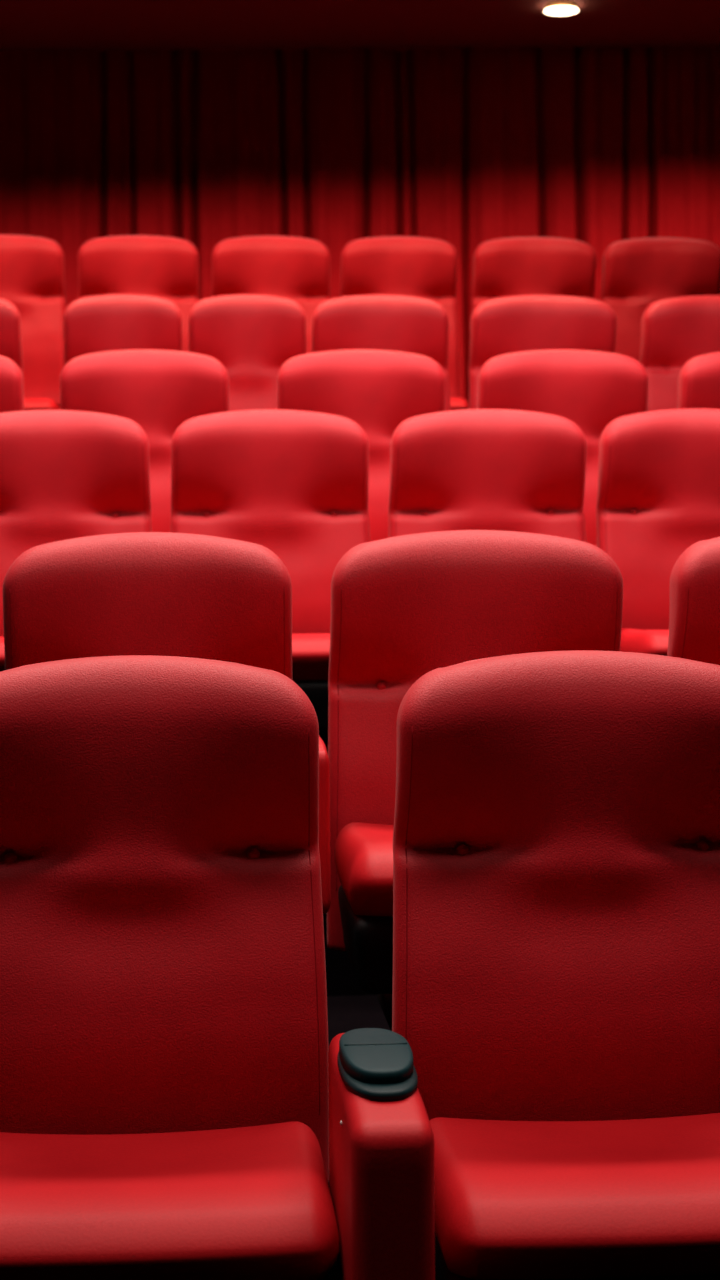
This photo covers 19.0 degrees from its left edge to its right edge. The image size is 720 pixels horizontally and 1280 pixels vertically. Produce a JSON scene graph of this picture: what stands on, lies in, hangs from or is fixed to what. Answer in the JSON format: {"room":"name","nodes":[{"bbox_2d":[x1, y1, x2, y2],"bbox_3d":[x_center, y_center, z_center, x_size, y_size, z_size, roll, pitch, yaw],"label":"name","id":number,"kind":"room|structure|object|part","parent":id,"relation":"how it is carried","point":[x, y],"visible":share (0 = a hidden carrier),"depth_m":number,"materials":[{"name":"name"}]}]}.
{"room":"auditorium","nodes":[
{"label":"auditorium","id":0,"kind":"room"},
{"bbox_2d":[323,740,390,1279],"bbox_3d":[0.002,0.224,5.466,8.000,1.417,13.530,0,3,0],"label":"floor","id":1,"kind":"structure","parent":0,"point":[349,1007],"depth_m":4.74,"materials":[{"name":"carpet"}]},
{"bbox_2d":[0,298,23,390],"bbox_3d":[-1.375,-0.659,7.152,0.488,1.034,0.640,-1,3,-4],"label":"seat","id":2,"kind":"object","parent":1,"relation":"on","point":[10,320],"visible":0.21,"depth_m":7.32,"materials":[{"name":"red fabric"}]},
{"bbox_2d":[0,355,23,412],"bbox_3d":[-1.201,-0.315,6.020,0.514,1.034,0.640,-1,3,-5],"label":"seat","id":3,"kind":"object","parent":1,"relation":"on","point":[11,378],"visible":0.12,"depth_m":6.18,"materials":[{"name":"red fabric"}]},
{"bbox_2d":[0,235,65,410],"bbox_3d":[-1.443,-1.139,8.626,0.514,1.034,0.640,-1,3,-4],"label":"seat","id":4,"kind":"object","parent":1,"relation":"on","point":[32,279],"visible":0.49,"depth_m":8.80,"materials":[{"name":"red fabric"}]},
{"bbox_2d":[24,398,59,410],"bbox_3d":[-1.434,-0.872,8.547,0.480,0.159,0.457,-1,3,-4],"label":"seat cushion","id":5,"kind":"object","parent":4,"relation":"on","point":[29,403],"depth_m":8.36,"materials":[{"name":"red fabric"}]},
{"bbox_2d":[0,410,151,671],"bbox_3d":[-0.751,-0.047,5.147,0.514,1.034,0.640,-1,3,-4],"label":"seat","id":6,"kind":"object","parent":1,"relation":"on","point":[65,474],"visible":0.3,"depth_m":5.31,"materials":[{"name":"red fabric"}]},
{"bbox_2d":[0,637,4,671],"bbox_3d":[-0.743,0.066,5.061,0.480,0.159,0.457,-1,3,-4],"label":"seat cushion","id":7,"kind":"object","parent":6,"relation":"on","point":[2,656],"depth_m":4.84,"materials":[{"name":"red fabric"}]},
{"bbox_2d":[63,294,182,365],"bbox_3d":[-0.795,-0.665,7.197,0.422,1.034,0.640,-1,3,-4],"label":"seat","id":8,"kind":"object","parent":1,"relation":"on","point":[113,322],"visible":0.16,"depth_m":7.35,"materials":[{"name":"red fabric"}]},
{"bbox_2d":[78,235,199,351],"bbox_3d":[-0.893,-1.145,8.669,0.514,1.034,0.640,-1,3,-5],"label":"seat","id":9,"kind":"object","parent":1,"relation":"on","point":[164,267],"visible":0.3,"depth_m":8.83,"materials":[{"name":"red fabric"}]},
{"bbox_2d":[60,350,228,531],"bbox_3d":[-0.607,-0.322,6.067,0.509,1.034,0.640,-1,3,-4],"label":"seat","id":10,"kind":"object","parent":1,"relation":"on","point":[158,390],"visible":0.19,"depth_m":6.22,"materials":[{"name":"red fabric"}]},
{"bbox_2d":[3,532,291,679],"bbox_3d":[-0.335,0.346,3.406,0.499,1.034,0.640,-1,3,-4],"label":"seat","id":11,"kind":"object","parent":1,"relation":"on","point":[134,593],"visible":0.2,"depth_m":3.56,"materials":[{"name":"red fabric"}]},
{"bbox_2d":[319,736,330,985],"bbox_3d":[-0.073,0.445,3.372,0.039,0.587,0.246,-1,3,-5],"label":"armrest","id":12,"kind":"object","parent":11,"relation":"attached to","point":[324,766],"visible":0.23,"depth_m":3.25,"materials":[{"name":"red fabric"}]},
{"bbox_3d":[-0.072,0.571,3.377,0.026,0.335,0.186,-1,3,-5],"label":"support panel","id":13,"kind":"part","parent":12,"relation":"part of","materials":[{"name":"red fabric"}]},
{"bbox_2d":[0,655,339,1279],"bbox_3d":[-0.282,0.549,2.639,0.514,1.034,0.640,-1,3,-4],"label":"seat","id":14,"kind":"object","parent":1,"relation":"on","point":[164,1046],"visible":0.99,"depth_m":2.80,"materials":[{"name":"red fabric"}]},
{"bbox_2d":[0,1121,339,1279],"bbox_3d":[-0.274,0.697,2.554,0.480,0.159,0.457,-1,3,-4],"label":"seat cushion","id":15,"kind":"object","parent":14,"relation":"on","point":[251,1202],"depth_m":2.39,"materials":[{"name":"red fabric"}]},
{"bbox_2d":[189,294,305,411],"bbox_3d":[-0.370,-0.670,7.231,0.422,1.034,0.640,-1,3,-4],"label":"seat","id":16,"kind":"object","parent":1,"relation":"on","point":[251,336],"visible":0.2,"depth_m":7.39,"materials":[{"name":"red fabric"}]},
{"bbox_2d":[170,409,369,739],"bbox_3d":[-0.206,-0.052,5.190,0.514,1.034,0.640,-1,3,-4],"label":"seat","id":17,"kind":"object","parent":1,"relation":"on","point":[294,484],"visible":0.34,"depth_m":5.35,"materials":[{"name":"red fabric"}]},
{"bbox_3d":[-0.225,-0.228,5.408,0.514,0.704,0.154,-1,3,-4],"label":"backrest","id":18,"kind":"part","parent":17,"relation":"part of","materials":[{"name":"red fabric"}]},
{"bbox_2d":[292,633,329,680],"bbox_3d":[-0.198,0.060,5.103,0.480,0.159,0.457,-1,3,-4],"label":"seat cushion","id":19,"kind":"object","parent":17,"relation":"on","point":[310,652],"depth_m":4.90,"materials":[{"name":"red fabric"}]},
{"bbox_2d":[211,236,329,353],"bbox_3d":[-0.350,-1.151,8.712,0.509,1.034,0.640,-1,3,-4],"label":"seat","id":20,"kind":"object","parent":1,"relation":"on","point":[297,269],"visible":0.24,"depth_m":8.87,"materials":[{"name":"red fabric"}]},
{"bbox_2d":[277,350,445,541],"bbox_3d":[0.023,-0.328,6.116,0.514,1.034,0.640,-1,3,-4],"label":"seat","id":21,"kind":"object","parent":1,"relation":"on","point":[377,390],"visible":0.21,"depth_m":6.27,"materials":[{"name":"red fabric"}]},
{"bbox_2d":[328,1028,434,1279],"bbox_3d":[0.020,0.767,2.454,0.091,0.612,0.410,-1,3,-5],"label":"armrest","id":22,"kind":"object","parent":1,"relation":"on","point":[382,1187],"visible":0.97,"depth_m":2.25,"materials":[{"name":"red fabric"}]},
{"bbox_3d":[0.018,0.471,2.453,0.080,0.020,0.216,-1,3,-5],"label":"lid","id":23,"kind":"part","parent":22,"relation":"part of","materials":[{"name":"black plastic"}]},
{"bbox_2d":[312,295,450,410],"bbox_3d":[0.089,-0.675,7.267,0.494,1.034,0.640,-1,3,-4],"label":"seat","id":24,"kind":"object","parent":1,"relation":"on","point":[409,324],"visible":0.23,"depth_m":7.42,"materials":[{"name":"red fabric"}]},
{"bbox_2d":[340,236,468,410],"bbox_3d":[0.182,-1.157,8.754,0.504,1.034,0.640,-1,3,-4],"label":"seat","id":25,"kind":"object","parent":1,"relation":"on","point":[421,267],"visible":0.31,"depth_m":8.91,"materials":[{"name":"red fabric"}]},
{"bbox_2d":[450,398,468,410],"bbox_3d":[0.191,-0.889,8.674,0.470,0.159,0.457,-1,3,-4],"label":"seat cushion","id":26,"kind":"object","parent":25,"relation":"on","point":[455,403],"depth_m":8.48,"materials":[{"name":"red fabric"}]},
{"bbox_2d":[327,530,622,1030],"bbox_3d":[0.215,0.340,3.449,0.514,1.034,0.640,-1,3,-4],"label":"seat","id":27,"kind":"object","parent":1,"relation":"on","point":[404,608],"visible":0.46,"depth_m":3.60,"materials":[{"name":"red fabric"}]},
{"bbox_2d":[334,822,393,915],"bbox_3d":[0.223,0.375,3.359,0.504,0.159,0.457,-1,3,-4],"label":"seat cushion","id":28,"kind":"object","parent":27,"relation":"on","point":[363,853],"depth_m":3.19,"materials":[{"name":"red fabric"}]},
{"bbox_2d":[388,409,586,541],"bbox_3d":[0.342,-0.058,5.233,0.514,1.034,0.640,-1,3,-4],"label":"seat","id":29,"kind":"object","parent":1,"relation":"on","point":[470,469],"visible":0.26,"depth_m":5.39,"materials":[{"name":"red fabric"}]},
{"bbox_2d":[472,237,595,312],"bbox_3d":[0.749,-1.163,8.798,0.535,1.034,0.640,-1,3,-4],"label":"seat","id":30,"kind":"object","parent":1,"relation":"on","point":[514,266],"visible":0.19,"depth_m":8.95,"materials":[{"name":"red fabric"}]},
{"bbox_2d":[469,295,616,408],"bbox_3d":[0.658,-0.681,7.312,0.530,1.034,0.640,-1,3,-4],"label":"seat","id":31,"kind":"object","parent":1,"relation":"on","point":[512,324],"visible":0.23,"depth_m":7.46,"materials":[{"name":"red fabric"}]},
{"bbox_2d":[392,650,719,1279],"bbox_3d":[0.319,0.543,2.686,0.524,1.034,0.640,-1,3,-4],"label":"seat","id":32,"kind":"object","parent":1,"relation":"on","point":[556,987],"visible":0.93,"depth_m":2.84,"materials":[{"name":"red fabric"}]},
{"bbox_2d":[429,1113,719,1279],"bbox_3d":[0.327,0.690,2.601,0.490,0.159,0.457,-1,3,-4],"label":"seat cushion","id":33,"kind":"object","parent":32,"relation":"on","point":[632,1199],"depth_m":2.43,"materials":[{"name":"red fabric"}]},
{"bbox_2d":[477,350,648,545],"bbox_3d":[0.618,-0.335,6.163,0.524,1.034,0.640,-1,3,-4],"label":"seat","id":34,"kind":"object","parent":1,"relation":"on","point":[589,389],"visible":0.13,"depth_m":6.32,"materials":[{"name":"red fabric"}]},
{"bbox_2d":[596,409,719,655],"bbox_3d":[0.879,-0.064,5.275,0.524,1.034,0.640,-1,3,-4],"label":"seat","id":35,"kind":"object","parent":1,"relation":"on","point":[658,493],"visible":0.5,"depth_m":5.43,"materials":[{"name":"red fabric"}]},
{"bbox_2d":[620,628,668,655],"bbox_3d":[0.887,0.049,5.189,0.490,0.159,0.457,-1,3,-4],"label":"seat cushion","id":36,"kind":"object","parent":35,"relation":"on","point":[655,642],"depth_m":5.02,"materials":[{"name":"red fabric"}]},
{"bbox_2d":[601,237,719,362],"bbox_3d":[1.291,-1.169,8.841,0.524,1.034,0.640,-1,3,-5],"label":"seat","id":37,"kind":"object","parent":1,"relation":"on","point":[638,273],"visible":0.31,"depth_m":9.00,"materials":[{"name":"red fabric"}]},
{"bbox_2d":[640,295,719,411],"bbox_3d":[1.262,-0.687,7.359,0.530,1.034,0.640,-1,3,-4],"label":"seat","id":38,"kind":"object","parent":1,"relation":"on","point":[675,331],"visible":0.23,"depth_m":7.51,"materials":[{"name":"red fabric"}]},
{"bbox_2d":[667,537,719,664],"bbox_3d":[0.798,0.334,3.495,0.514,1.034,0.640,-1,3,-5],"label":"seat","id":39,"kind":"object","parent":1,"relation":"on","point":[694,617],"visible":0.23,"depth_m":3.63,"materials":[{"name":"red fabric"}]},
{"bbox_2d":[677,352,719,408],"bbox_3d":[1.219,-0.341,6.210,0.524,1.034,0.640,-1,3,-4],"label":"seat","id":40,"kind":"object","parent":1,"relation":"on","point":[699,378],"visible":0.17,"depth_m":6.34,"materials":[{"name":"red fabric"}]},
{"bbox_2d":[0,0,719,49],"bbox_3d":[-0.020,-2.866,5.012,8.000,0.160,12.280,0,3,0],"label":"ceiling","id":41,"kind":"structure","parent":0,"point":[24,24],"depth_m":10.63,"materials":[{"name":"red paint"}]},
{"bbox_2d":[0,45,719,407],"bbox_3d":[-0.015,-2.231,11.381,7.801,2.920,0.182,0,3,0],"label":"curtain","id":42,"kind":"object","parent":41,"relation":"hanging from","point":[465,148],"visible":0.38,"depth_m":11.31,"materials":[{"name":"fabric"}]},
{"bbox_2d":[544,1,577,14],"bbox_3d":[0.963,-3.023,10.291,0.164,0.030,0.164,0,3,0],"label":"recessed light","id":43,"kind":"object","parent":41,"relation":"in","point":[558,7],"visible":1,"depth_m":10.25,"materials":[{"name":"white metal"}]},
{"bbox_2d":[544,6,577,14],"bbox_3d":[0.963,-3.011,10.292,0.164,0.007,0.164,0,3,0],"label":"diffuser","id":44,"kind":"object","parent":43,"relation":"attached to","point":[552,10],"depth_m":10.27,"materials":[{"name":"white plastic"}]}
]}

